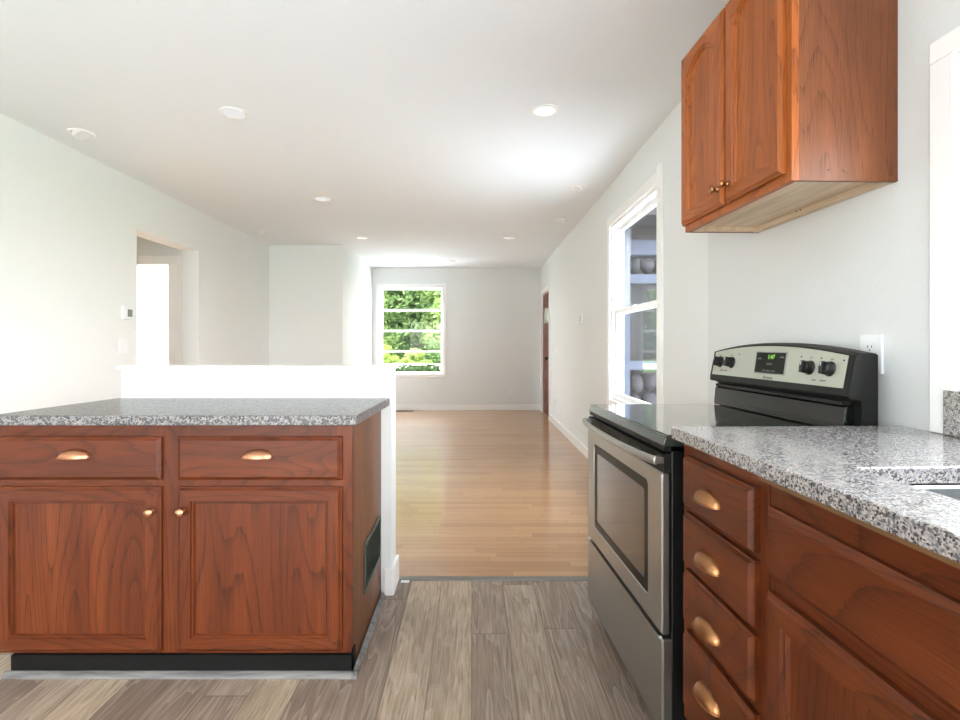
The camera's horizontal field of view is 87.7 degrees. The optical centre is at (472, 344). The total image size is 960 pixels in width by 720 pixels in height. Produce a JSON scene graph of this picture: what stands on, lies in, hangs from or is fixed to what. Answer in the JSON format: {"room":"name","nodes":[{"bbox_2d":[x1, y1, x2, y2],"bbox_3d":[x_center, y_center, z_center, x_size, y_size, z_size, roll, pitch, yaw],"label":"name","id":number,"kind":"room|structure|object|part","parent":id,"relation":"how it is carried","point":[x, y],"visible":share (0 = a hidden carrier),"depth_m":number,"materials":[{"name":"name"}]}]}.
{"room":"kitchen","nodes":[
{"label":"kitchen","id":0,"kind":"room"},
{"bbox_2d":[0,113,268,413],"bbox_3d":[-2.880,-0.105,1.895,0.180,2.530,10.190,0,0,0],"label":"wall","id":1,"kind":"structure","parent":0,"point":[71,222],"depth_m":3.63,"materials":[{"name":"white paint"}]},
{"bbox_2d":[117,339,127,353],"bbox_3d":[-2.785,0.010,3.980,0.009,0.116,0.118,0,0,0],"label":"light switch","id":2,"kind":"object","parent":1,"relation":"attached to","point":[122,344],"visible":1,"depth_m":3.97,"materials":[{"name":"white plastic"}]},
{"bbox_2d":[121,307,132,319],"bbox_3d":[-2.778,-0.255,4.020,0.023,0.100,0.110,0,0,0],"label":"thermostat","id":3,"kind":"object","parent":1,"relation":"attached to","point":[126,312],"visible":1,"depth_m":4.00,"materials":[{"name":"white plastic"}]},
{"bbox_2d":[137,267,167,364],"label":"door","id":4,"kind":"structure","parent":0,"point":[152,282],"depth_m":7.05,"materials":[{"name":"white paint"}]},
{"bbox_2d":[137,236,180,266],"bbox_3d":[-3.785,-0.105,5.220,1.630,2.530,0.120,0,0,0],"label":"wall","id":5,"kind":"structure","parent":0,"point":[145,247],"depth_m":5.16,"materials":[{"name":"white paint"}]},
{"bbox_2d":[137,256,180,364],"bbox_3d":[-3.478,0.122,5.145,1.005,2.075,0.030,0,0,0],"label":"door frame","id":6,"kind":"structure","parent":5,"relation":"in","point":[173,262],"depth_m":5.14,"materials":[{"name":"white paint"}]},
{"bbox_2d":[121,369,395,592],"bbox_3d":[-1.008,0.637,2.393,1.255,1.046,0.137,0,0,0],"label":"wall","id":7,"kind":"structure","parent":0,"point":[134,383],"depth_m":2.33,"materials":[{"name":"white paint"}]},
{"bbox_2d":[116,365,398,369],"bbox_3d":[-1.007,0.106,2.393,1.282,0.016,0.170,0,0,0],"label":"half wall cap","id":8,"kind":"object","parent":7,"relation":"on","point":[130,367],"visible":1,"depth_m":2.31,"materials":[{"name":"white paint"}]},
{"bbox_2d":[384,555,398,595],"bbox_3d":[-0.389,1.097,2.392,0.047,0.125,0.164,0,0,0],"label":"baseboard","id":9,"kind":"structure","parent":7,"relation":"attached to","point":[391,575],"depth_m":2.31,"materials":[{"name":"white paint"}]},
{"bbox_2d":[269,245,371,364],"bbox_3d":[-2.340,-0.105,7.875,1.100,2.530,2.050,0,0,0],"label":"wall","id":10,"kind":"structure","parent":0,"point":[320,296],"depth_m":6.85,"materials":[{"name":"white paint"}]},
{"bbox_2d":[0,410,654,719],"bbox_3d":[-2.120,1.220,2.850,7.340,0.120,12.300,0,0,0],"label":"floor","id":11,"kind":"structure","parent":0,"point":[437,650],"depth_m":2.06,"materials":[{"name":"grey wood"}]},
{"bbox_2d":[0,411,380,670],"bbox_3d":[-1.061,0.721,2.018,1.278,0.878,0.603,0,0,0],"label":"base cabinet","id":12,"kind":"object","parent":11,"relation":"on","point":[123,547],"visible":0.99,"depth_m":1.76,"materials":[{"name":"red wood"}]},
{"bbox_3d":[-1.391,0.379,1.732,0.116,0.032,0.031,0,0,0],"label":"cup pull","id":13,"kind":"part","parent":12,"relation":"part of","materials":[{"name":"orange metal"}]},
{"bbox_3d":[-1.383,0.786,1.763,0.458,0.459,0.004,0,0,0],"label":"panel","id":14,"kind":"part","parent":12,"relation":"part of","materials":[{"name":"red wood"}]},
{"bbox_3d":[-1.383,0.398,1.757,0.576,0.152,0.020,0,0,0],"label":"drawer","id":15,"kind":"part","parent":12,"relation":"part of","materials":[{"name":"red wood"}]},
{"bbox_3d":[-1.383,0.786,1.757,0.576,0.577,0.020,0,0,0],"label":"door","id":16,"kind":"part","parent":12,"relation":"part of","materials":[{"name":"red wood"}]},
{"bbox_3d":[-1.121,0.580,1.732,0.033,0.033,0.031,0,0,0],"label":"knob","id":17,"kind":"part","parent":12,"relation":"part of","materials":[{"name":"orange metal"}]},
{"bbox_3d":[-1.013,0.580,1.732,0.033,0.033,0.031,0,0,0],"label":"knob","id":18,"kind":"part","parent":12,"relation":"part of","materials":[{"name":"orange metal"}]},
{"bbox_2d":[1,592,384,678],"bbox_3d":[-1.021,1.151,2.022,1.234,0.018,0.573,0,0,0],"label":"trim","id":19,"kind":"structure","parent":12,"relation":"attached to","point":[353,674],"depth_m":1.74,"materials":[{"name":"grey laminate"}]},
{"bbox_2d":[0,398,389,424],"bbox_3d":[-1.040,0.264,2.032,1.308,0.035,0.580,0,0,0],"label":"countertop","id":20,"kind":"structure","parent":12,"relation":"on","point":[118,411],"depth_m":1.82,"materials":[{"name":"stone"}]},
{"bbox_3d":[-0.752,0.379,1.732,0.116,0.032,0.031,0,0,0],"label":"cup pull","id":21,"kind":"part","parent":12,"relation":"part of","materials":[{"name":"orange metal"}]},
{"bbox_3d":[-0.749,0.398,1.757,0.575,0.152,0.020,0,0,0],"label":"drawer","id":22,"kind":"part","parent":12,"relation":"part of","materials":[{"name":"red wood"}]},
{"bbox_3d":[-0.749,0.786,1.757,0.575,0.577,0.020,0,0,0],"label":"door","id":23,"kind":"part","parent":12,"relation":"part of","materials":[{"name":"red wood"}]},
{"bbox_3d":[-0.749,0.786,1.763,0.457,0.459,0.004,0,0,0],"label":"panel","id":24,"kind":"part","parent":12,"relation":"part of","materials":[{"name":"red wood"}]},
{"bbox_3d":[-0.429,0.721,2.053,0.006,0.878,0.532,0,0,0],"label":"panel","id":25,"kind":"part","parent":12,"relation":"part of","materials":[{"name":"brown wood"}]},
{"bbox_2d":[364,515,380,593],"bbox_3d":[-0.422,0.873,2.115,0.008,0.200,0.330,0,0,0],"label":"vent grille","id":26,"kind":"object","parent":12,"relation":"attached to","point":[372,545],"visible":1,"depth_m":2.09,"materials":[{"name":"black metal"}]},
{"bbox_2d":[396,410,413,411],"bbox_3d":[-1.200,1.157,8.760,0.320,0.006,0.110,0,0,0],"label":"floor vent","id":27,"kind":"object","parent":11,"relation":"in","point":[396,410],"visible":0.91,"depth_m":8.81,"materials":[{"name":"brown metal"}]},
{"bbox_2d":[399,576,587,580],"bbox_3d":[0.393,1.157,2.479,1.510,0.006,0.042,0,0,0],"label":"trim","id":28,"kind":"structure","parent":11,"relation":"on","point":[410,578],"depth_m":2.47,"materials":[{"name":"grey"}]},
{"bbox_2d":[683,444,770,719],"bbox_3d":[0.846,0.709,1.197,0.617,0.902,0.378,0,0,-2],"label":"base cabinet","id":29,"kind":"object","parent":11,"relation":"on","point":[727,580],"visible":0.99,"depth_m":1.14,"materials":[{"name":"red wood"}]},
{"bbox_3d":[0.552,0.839,1.200,0.031,0.032,0.110,0,0,-2],"label":"cup pull","id":30,"kind":"part","parent":29,"relation":"part of","materials":[{"name":"gold metal"}]},
{"bbox_3d":[0.552,0.677,1.200,0.031,0.032,0.110,0,0,-2],"label":"cup pull","id":31,"kind":"part","parent":29,"relation":"part of","materials":[{"name":"gold metal"}]},
{"bbox_3d":[0.552,0.517,1.200,0.031,0.032,0.110,0,0,-2],"label":"cup pull","id":32,"kind":"part","parent":29,"relation":"part of","materials":[{"name":"gold metal"}]},
{"bbox_3d":[0.552,0.364,1.200,0.031,0.032,0.110,0,0,-2],"label":"cup pull","id":33,"kind":"part","parent":29,"relation":"part of","materials":[{"name":"gold metal"}]},
{"bbox_3d":[0.577,0.863,1.188,0.022,0.200,0.314,0,0,-2],"label":"drawer","id":34,"kind":"part","parent":29,"relation":"part of","materials":[{"name":"red wood"}]},
{"bbox_3d":[0.577,0.668,1.188,0.022,0.137,0.314,0,0,-2],"label":"drawer","id":35,"kind":"part","parent":29,"relation":"part of","materials":[{"name":"red wood"}]},
{"bbox_3d":[0.577,0.515,1.188,0.022,0.138,0.314,0,0,-2],"label":"drawer","id":36,"kind":"part","parent":29,"relation":"part of","materials":[{"name":"red wood"}]},
{"bbox_3d":[0.577,0.362,1.188,0.022,0.134,0.314,0,0,-2],"label":"drawer","id":37,"kind":"part","parent":29,"relation":"part of","materials":[{"name":"red wood"}]},
{"bbox_2d":[582,343,877,719],"bbox_3d":[0.798,0.576,1.789,0.680,1.168,0.761,0,0,-3],"label":"range","id":38,"kind":"object","parent":11,"relation":"on","point":[636,504],"visible":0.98,"depth_m":1.61,"materials":[{"name":"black metal"}]},
{"bbox_3d":[0.490,0.324,1.775,0.062,0.024,0.749,0,0,-3],"label":"oven handle","id":39,"kind":"part","parent":38,"relation":"part of","materials":[{"name":"silver metal"}]},
{"bbox_3d":[0.521,0.587,1.776,0.020,0.453,0.753,0,0,-3],"label":"oven door","id":40,"kind":"part","parent":38,"relation":"part of","materials":[{"name":"silver metal"}]},
{"bbox_3d":[0.524,0.959,1.776,0.029,0.266,0.753,0,0,-3],"label":"storage drawer","id":41,"kind":"part","parent":38,"relation":"part of","materials":[{"name":"silver metal"}]},
{"bbox_2d":[589,404,808,446],"bbox_3d":[0.784,0.270,1.788,0.573,0.032,0.777,0,0,0],"label":"cooktop","id":42,"kind":"object","parent":38,"relation":"in","point":[652,424],"depth_m":1.75,"materials":[{"name":"black glass"}]},
{"bbox_3d":[1.029,0.070,2.108,0.039,0.047,0.047,0,0,-3],"label":"control knob","id":43,"kind":"part","parent":38,"relation":"part of","materials":[{"name":"black plastic"}]},
{"bbox_3d":[1.032,0.070,2.022,0.039,0.047,0.047,0,0,-3],"label":"control knob","id":44,"kind":"part","parent":38,"relation":"part of","materials":[{"name":"black plastic"}]},
{"bbox_3d":[1.060,0.064,1.801,0.022,0.121,0.720,0,0,-3],"label":"control panel","id":45,"kind":"part","parent":38,"relation":"part of","materials":[{"name":"silver metal"}]},
{"bbox_3d":[1.053,0.071,1.584,0.039,0.047,0.047,0,0,-3],"label":"control knob","id":46,"kind":"part","parent":38,"relation":"part of","materials":[{"name":"black plastic"}]},
{"bbox_3d":[1.057,0.071,1.501,0.039,0.047,0.047,0,0,-3],"label":"control knob","id":47,"kind":"part","parent":38,"relation":"part of","materials":[{"name":"black plastic"}]},
{"bbox_2d":[759,476,959,719],"bbox_3d":[0.866,0.709,0.545,0.617,0.902,0.921,0,0,-2],"label":"base cabinet","id":48,"kind":"object","parent":11,"relation":"on","point":[863,618],"visible":0.82,"depth_m":0.77,"materials":[{"name":"red wood"}]},
{"bbox_2d":[671,426,959,562],"bbox_3d":[0.893,0.242,0.730,0.650,0.032,1.330,0,0,-2],"label":"countertop","id":49,"kind":"structure","parent":48,"relation":"on","point":[864,473],"depth_m":0.94,"materials":[{"name":"stone"}]},
{"bbox_2d":[908,483,959,499],"bbox_3d":[0.918,0.354,0.548,0.427,0.188,0.788,0,0,-2],"label":"sink","id":50,"kind":"object","parent":49,"relation":"in","point":[952,490],"visible":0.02,"depth_m":0.92,"materials":[{"name":"silver metal"}]},
{"bbox_3d":[0.597,0.759,0.762,0.004,0.433,0.334,0,0,-2],"label":"panel","id":51,"kind":"part","parent":48,"relation":"part of","materials":[{"name":"brown wood"}]},
{"bbox_3d":[0.591,0.759,0.762,0.020,0.551,0.452,0,0,-2],"label":"door","id":52,"kind":"part","parent":48,"relation":"part of","materials":[{"name":"red wood"}]},
{"bbox_2d":[0,0,728,267],"bbox_3d":[-2.120,-1.445,3.000,7.740,0.150,12.800,0,0,0],"label":"ceiling","id":53,"kind":"structure","parent":0,"point":[418,126],"depth_m":2.86,"materials":[{"name":"white paint"}]},
{"bbox_2d":[66,128,95,139],"bbox_3d":[-2.530,-1.365,3.230,0.150,0.064,0.150,0,0,0],"label":"ceiling light","id":54,"kind":"object","parent":53,"relation":"attached to","point":[77,133],"visible":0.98,"depth_m":3.21,"materials":[{"name":"white paint"}]},
{"bbox_2d":[219,107,247,119],"bbox_3d":[-1.410,-1.367,2.950,0.155,0.007,0.155,0,0,0],"label":"recessed light","id":55,"kind":"object","parent":53,"relation":"in","point":[230,112],"visible":1,"depth_m":2.94,"materials":[{"name":"white paint"}]},
{"bbox_2d":[313,196,330,201],"bbox_3d":[-1.416,-1.367,4.690,0.155,0.007,0.155,0,0,0],"label":"recessed light","id":56,"kind":"object","parent":53,"relation":"in","point":[319,198],"visible":1,"depth_m":4.69,"materials":[{"name":"white paint"}]},
{"bbox_2d":[532,104,557,116],"bbox_3d":[0.420,-1.367,2.920,0.155,0.007,0.155,0,0,0],"label":"recessed light","id":57,"kind":"object","parent":53,"relation":"in","point":[543,110],"visible":1,"depth_m":2.91,"materials":[{"name":"white paint"}]},
{"bbox_2d":[555,218,568,223],"bbox_3d":[0.976,-1.365,5.480,0.150,0.064,0.150,0,0,0],"label":"ceiling light","id":58,"kind":"object","parent":53,"relation":"attached to","point":[561,220],"visible":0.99,"depth_m":5.45,"materials":[{"name":"white paint"}]},
{"bbox_2d":[569,184,586,191],"bbox_3d":[0.910,-1.365,4.340,0.150,0.064,0.150,0,0,0],"label":"ceiling light","id":59,"kind":"object","parent":53,"relation":"attached to","point":[578,187],"visible":0.97,"depth_m":4.31,"materials":[{"name":"white paint"}]},
{"bbox_2d":[372,268,539,404],"bbox_3d":[-0.225,-0.105,8.980,3.450,2.530,0.160,0,0,0],"label":"wall","id":60,"kind":"structure","parent":0,"point":[493,314],"depth_m":8.90,"materials":[{"name":"white paint"}]},
{"bbox_2d":[376,284,445,376],"bbox_3d":[-1.097,-0.255,8.970,1.235,1.660,0.180,0,0,0],"label":"window","id":61,"kind":"structure","parent":60,"relation":"in","point":[379,287],"depth_m":8.90,"materials":[{"name":"white paint"}]},
{"bbox_3d":[-1.097,0.115,8.978,1.095,0.780,0.030,0,0,0],"label":"sash","id":62,"kind":"part","parent":61,"relation":"part of","materials":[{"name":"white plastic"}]},
{"bbox_3d":[-1.097,-0.625,9.011,1.095,0.780,0.030,0,0,0],"label":"sash","id":63,"kind":"part","parent":61,"relation":"part of","materials":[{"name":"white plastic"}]},
{"bbox_2d":[396,405,538,409],"bbox_3d":[-0.300,1.110,8.893,2.980,0.100,0.014,0,0,0],"label":"baseboard","id":64,"kind":"structure","parent":60,"relation":"attached to","point":[398,407],"depth_m":8.89,"materials":[{"name":"white paint"}]},
{"bbox_2d":[540,102,707,447],"bbox_3d":[1.231,-0.105,5.750,0.100,2.530,6.540,0,0,0],"label":"wall","id":65,"kind":"structure","parent":0,"point":[575,272],"depth_m":4.40,"materials":[{"name":"white paint"}]},
{"bbox_2d":[541,284,549,416],"bbox_3d":[1.214,0.113,8.195,0.155,2.095,0.980,0,0,0],"label":"door","id":66,"kind":"structure","parent":65,"relation":"in","point":[545,295],"depth_m":8.26,"materials":[{"name":"white paint"}]},
{"bbox_3d":[1.202,-0.485,8.195,0.004,0.250,0.540,0,0,0],"label":"fan glass","id":67,"kind":"part","parent":66,"relation":"part of","materials":[{"name":"white glass"}]},
{"bbox_2d":[539,405,587,458],"bbox_3d":[1.174,1.110,5.683,0.014,0.100,6.407,0,0,0],"label":"baseboard","id":68,"kind":"structure","parent":65,"relation":"attached to","point":[583,449],"depth_m":5.99,"materials":[{"name":"white paint"}]},
{"bbox_2d":[580,313,583,324],"bbox_3d":[1.164,-0.280,5.360,0.030,0.120,0.090,0,0,0],"label":"wall control","id":69,"kind":"object","parent":65,"relation":"attached to","point":[581,314],"visible":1,"depth_m":5.32,"materials":[{"name":"white plastic"}]},
{"bbox_2d":[607,162,663,403],"bbox_3d":[1.212,-0.292,3.690,0.120,1.655,1.260,0,0,0],"label":"window","id":70,"kind":"structure","parent":65,"relation":"in","point":[616,310],"depth_m":3.99,"materials":[{"name":"white paint"}]},
{"bbox_3d":[1.214,0.071,3.690,0.030,0.733,1.066,0,0,0],"label":"sash","id":71,"kind":"part","parent":70,"relation":"part of","materials":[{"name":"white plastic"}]},
{"bbox_3d":[1.247,-0.622,3.690,0.030,0.733,1.066,0,0,0],"label":"sash","id":72,"kind":"part","parent":70,"relation":"part of","materials":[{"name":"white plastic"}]},
{"bbox_2d":[708,0,959,430],"bbox_3d":[1.337,-0.105,-0.437,0.160,2.530,5.840,0,0,-2],"label":"wall","id":73,"kind":"structure","parent":0,"point":[837,274],"depth_m":1.51,"materials":[{"name":"paint"}]},
{"bbox_2d":[681,0,897,232],"bbox_3d":[1.012,-0.820,1.735,0.358,0.716,0.660,0,0,-2],"label":"upper cabinet","id":74,"kind":"object","parent":73,"relation":"attached to","point":[789,108],"visible":1,"depth_m":1.45,"materials":[{"name":"red wood"}]},
{"bbox_3d":[0.875,-0.831,1.899,0.004,0.568,0.205,0,0,-2],"label":"panel","id":75,"kind":"part","parent":74,"relation":"part of","materials":[{"name":"brown wood"}]},
{"bbox_3d":[0.869,-0.831,1.899,0.020,0.686,0.323,0,0,-2],"label":"door","id":76,"kind":"part","parent":74,"relation":"part of","materials":[{"name":"red wood"}]},
{"bbox_3d":[0.847,-0.547,1.763,0.031,0.028,0.028,0,0,-2],"label":"knob","id":77,"kind":"part","parent":74,"relation":"part of","materials":[{"name":"gold metal"}]},
{"bbox_3d":[0.849,-0.547,1.699,0.031,0.028,0.028,0,0,-2],"label":"knob","id":78,"kind":"part","parent":74,"relation":"part of","materials":[{"name":"gold metal"}]},
{"bbox_3d":[0.894,-0.820,1.730,0.020,0.716,0.655,0,0,-2],"label":"frame","id":79,"kind":"part","parent":74,"relation":"part of","materials":[{"name":"red wood"}]},
{"bbox_3d":[0.885,-0.831,1.574,0.004,0.568,0.182,0,0,-2],"label":"panel","id":80,"kind":"part","parent":74,"relation":"part of","materials":[{"name":"brown wood"}]},
{"bbox_3d":[0.879,-0.831,1.574,0.020,0.686,0.300,0,0,-2],"label":"door","id":81,"kind":"part","parent":74,"relation":"part of","materials":[{"name":"red wood"}]},
{"bbox_3d":[1.046,-0.482,1.734,0.285,0.040,0.631,0,0,-2],"label":"panel","id":82,"kind":"part","parent":74,"relation":"part of","materials":[{"name":"brown wood"}]},
{"bbox_2d":[860,334,883,373],"bbox_3d":[1.190,0.027,1.494,0.012,0.116,0.078,0,0,-2],"label":"wall outlet","id":83,"kind":"object","parent":73,"relation":"attached to","point":[868,343],"visible":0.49,"depth_m":1.47,"materials":[{"name":"white plastic"}]},
{"bbox_2d":[865,342,874,351],"bbox_3d":[1.186,0.007,1.494,0.002,0.029,0.033,0,0,-2],"label":"receptacle","id":84,"kind":"object","parent":83,"relation":"attached to","point":[869,346],"depth_m":1.49,"materials":[{"name":"white plastic"}]},
{"bbox_2d":[930,26,959,433],"bbox_3d":[1.304,-0.279,0.368,0.176,1.007,1.874,0,0,-2],"label":"window","id":85,"kind":"structure","parent":73,"relation":"in","point":[943,52],"depth_m":1.26,"materials":[{"name":"white plastic"}]},
{"bbox_3d":[1.312,-0.308,0.368,0.160,0.837,1.750,0,0,-2],"label":"frame","id":86,"kind":"part","parent":85,"relation":"part of","materials":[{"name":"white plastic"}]},
{"bbox_2d":[943,390,959,437],"bbox_3d":[1.211,0.170,0.667,0.021,0.112,1.184,0,0,-2],"label":"backsplash","id":87,"kind":"structure","parent":73,"relation":"attached to","point":[951,399],"depth_m":1.24,"materials":[{"name":"stone"}]},
{"label":"outside","id":88,"kind":"structure","parent":0,"visible":0},
{"bbox_2d":[383,356,440,371],"bbox_3d":[0.000,1.635,25.000,120.000,0.150,130.000,0,0,0],"label":"ground","id":89,"kind":"structure","parent":88,"point":[423,361],"depth_m":44.57,"materials":[{"name":"green plant"}]},
{"bbox_2d":[383,290,399,349],"bbox_3d":[-9.907,-7.786,45.788,7.526,19.347,7.023,0,0,0],"label":"leafy tree","id":90,"kind":"object","parent":89,"relation":"on","point":[394,337],"visible":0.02,"depth_m":46.23,"materials":[{"name":"green plant"}]},
{"bbox_2d":[383,344,399,363],"bbox_3d":[-7.413,0.767,42.177,2.180,1.767,2.193,0,0,-42],"label":"bush","id":91,"kind":"object","parent":89,"relation":"on","point":[387,358],"visible":0.55,"depth_m":41.59,"materials":[{"name":"green plant"}]},
{"bbox_2d":[383,290,413,354],"bbox_3d":[-10.953,-10.474,67.000,9.981,24.862,9.912,0,0,17],"label":"leafy tree","id":92,"kind":"object","parent":89,"relation":"on","point":[397,325],"visible":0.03,"depth_m":65.53,"materials":[{"name":"green plant"}]},
{"bbox_2d":[386,290,438,359],"bbox_3d":[-6.007,-8.957,55.421,7.874,21.367,7.440,0,0,-24],"label":"leafy tree","id":93,"kind":"object","parent":89,"relation":"on","point":[405,299],"visible":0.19,"depth_m":53.34,"materials":[{"name":"green plant"}]},
{"bbox_2d":[401,348,424,363],"bbox_3d":[-5.011,0.900,41.971,2.048,1.366,1.542,0,0,0],"label":"bush","id":94,"kind":"object","parent":89,"relation":"on","point":[408,357],"visible":0.86,"depth_m":41.81,"materials":[{"name":"green plant"}]},
{"bbox_2d":[396,363,440,371],"bbox_3d":[-2.744,1.187,21.896,3.105,0.821,3.292,0,0,0],"label":"hedge","id":95,"kind":"object","parent":89,"relation":"on","point":[428,367],"visible":0.28,"depth_m":21.11,"materials":[{"name":"green plant"}]},
{"bbox_2d":[418,290,440,349],"bbox_3d":[-1.962,-7.898,45.685,7.436,19.357,6.956,0,0,29],"label":"leafy tree","id":96,"kind":"object","parent":89,"relation":"on","point":[433,322],"visible":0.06,"depth_m":44.88,"materials":[{"name":"green plant"}]},
{"bbox_2d":[424,339,440,363],"bbox_3d":[-2.995,0.569,42.160,2.452,2.227,1.811,0,0,39],"label":"bush","id":97,"kind":"object","parent":89,"relation":"on","point":[434,344],"visible":0.66,"depth_m":41.81,"materials":[{"name":"green plant"}]},
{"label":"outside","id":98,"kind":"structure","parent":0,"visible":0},
{"bbox_3d":[-0.750,1.545,0.000,16.500,0.030,28.000,0,0,0],"label":"ground","id":99,"kind":"structure","parent":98,"visible":0},
{"bbox_2d":[624,206,656,403],"bbox_3d":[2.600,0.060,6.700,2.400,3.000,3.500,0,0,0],"label":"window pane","id":100,"kind":"object","parent":99,"relation":"on","point":[640,239],"visible":0.22,"depth_m":5.48,"materials":[{"name":"black"}]},
{"bbox_3d":[1.650,0.060,5.600,0.100,3.000,0.380,0,0,0],"label":"corner post","id":101,"kind":"part","parent":100,"relation":"part of","materials":[{"name":"white wood"}]},
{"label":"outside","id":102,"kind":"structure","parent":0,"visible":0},
{"bbox_2d":[383,364,440,365],"bbox_3d":[-5.000,1.552,37.000,70.000,0.015,7.000,0,0,0],"label":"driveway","id":103,"kind":"structure","parent":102,"point":[383,364],"depth_m":39.61,"materials":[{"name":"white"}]}
]}

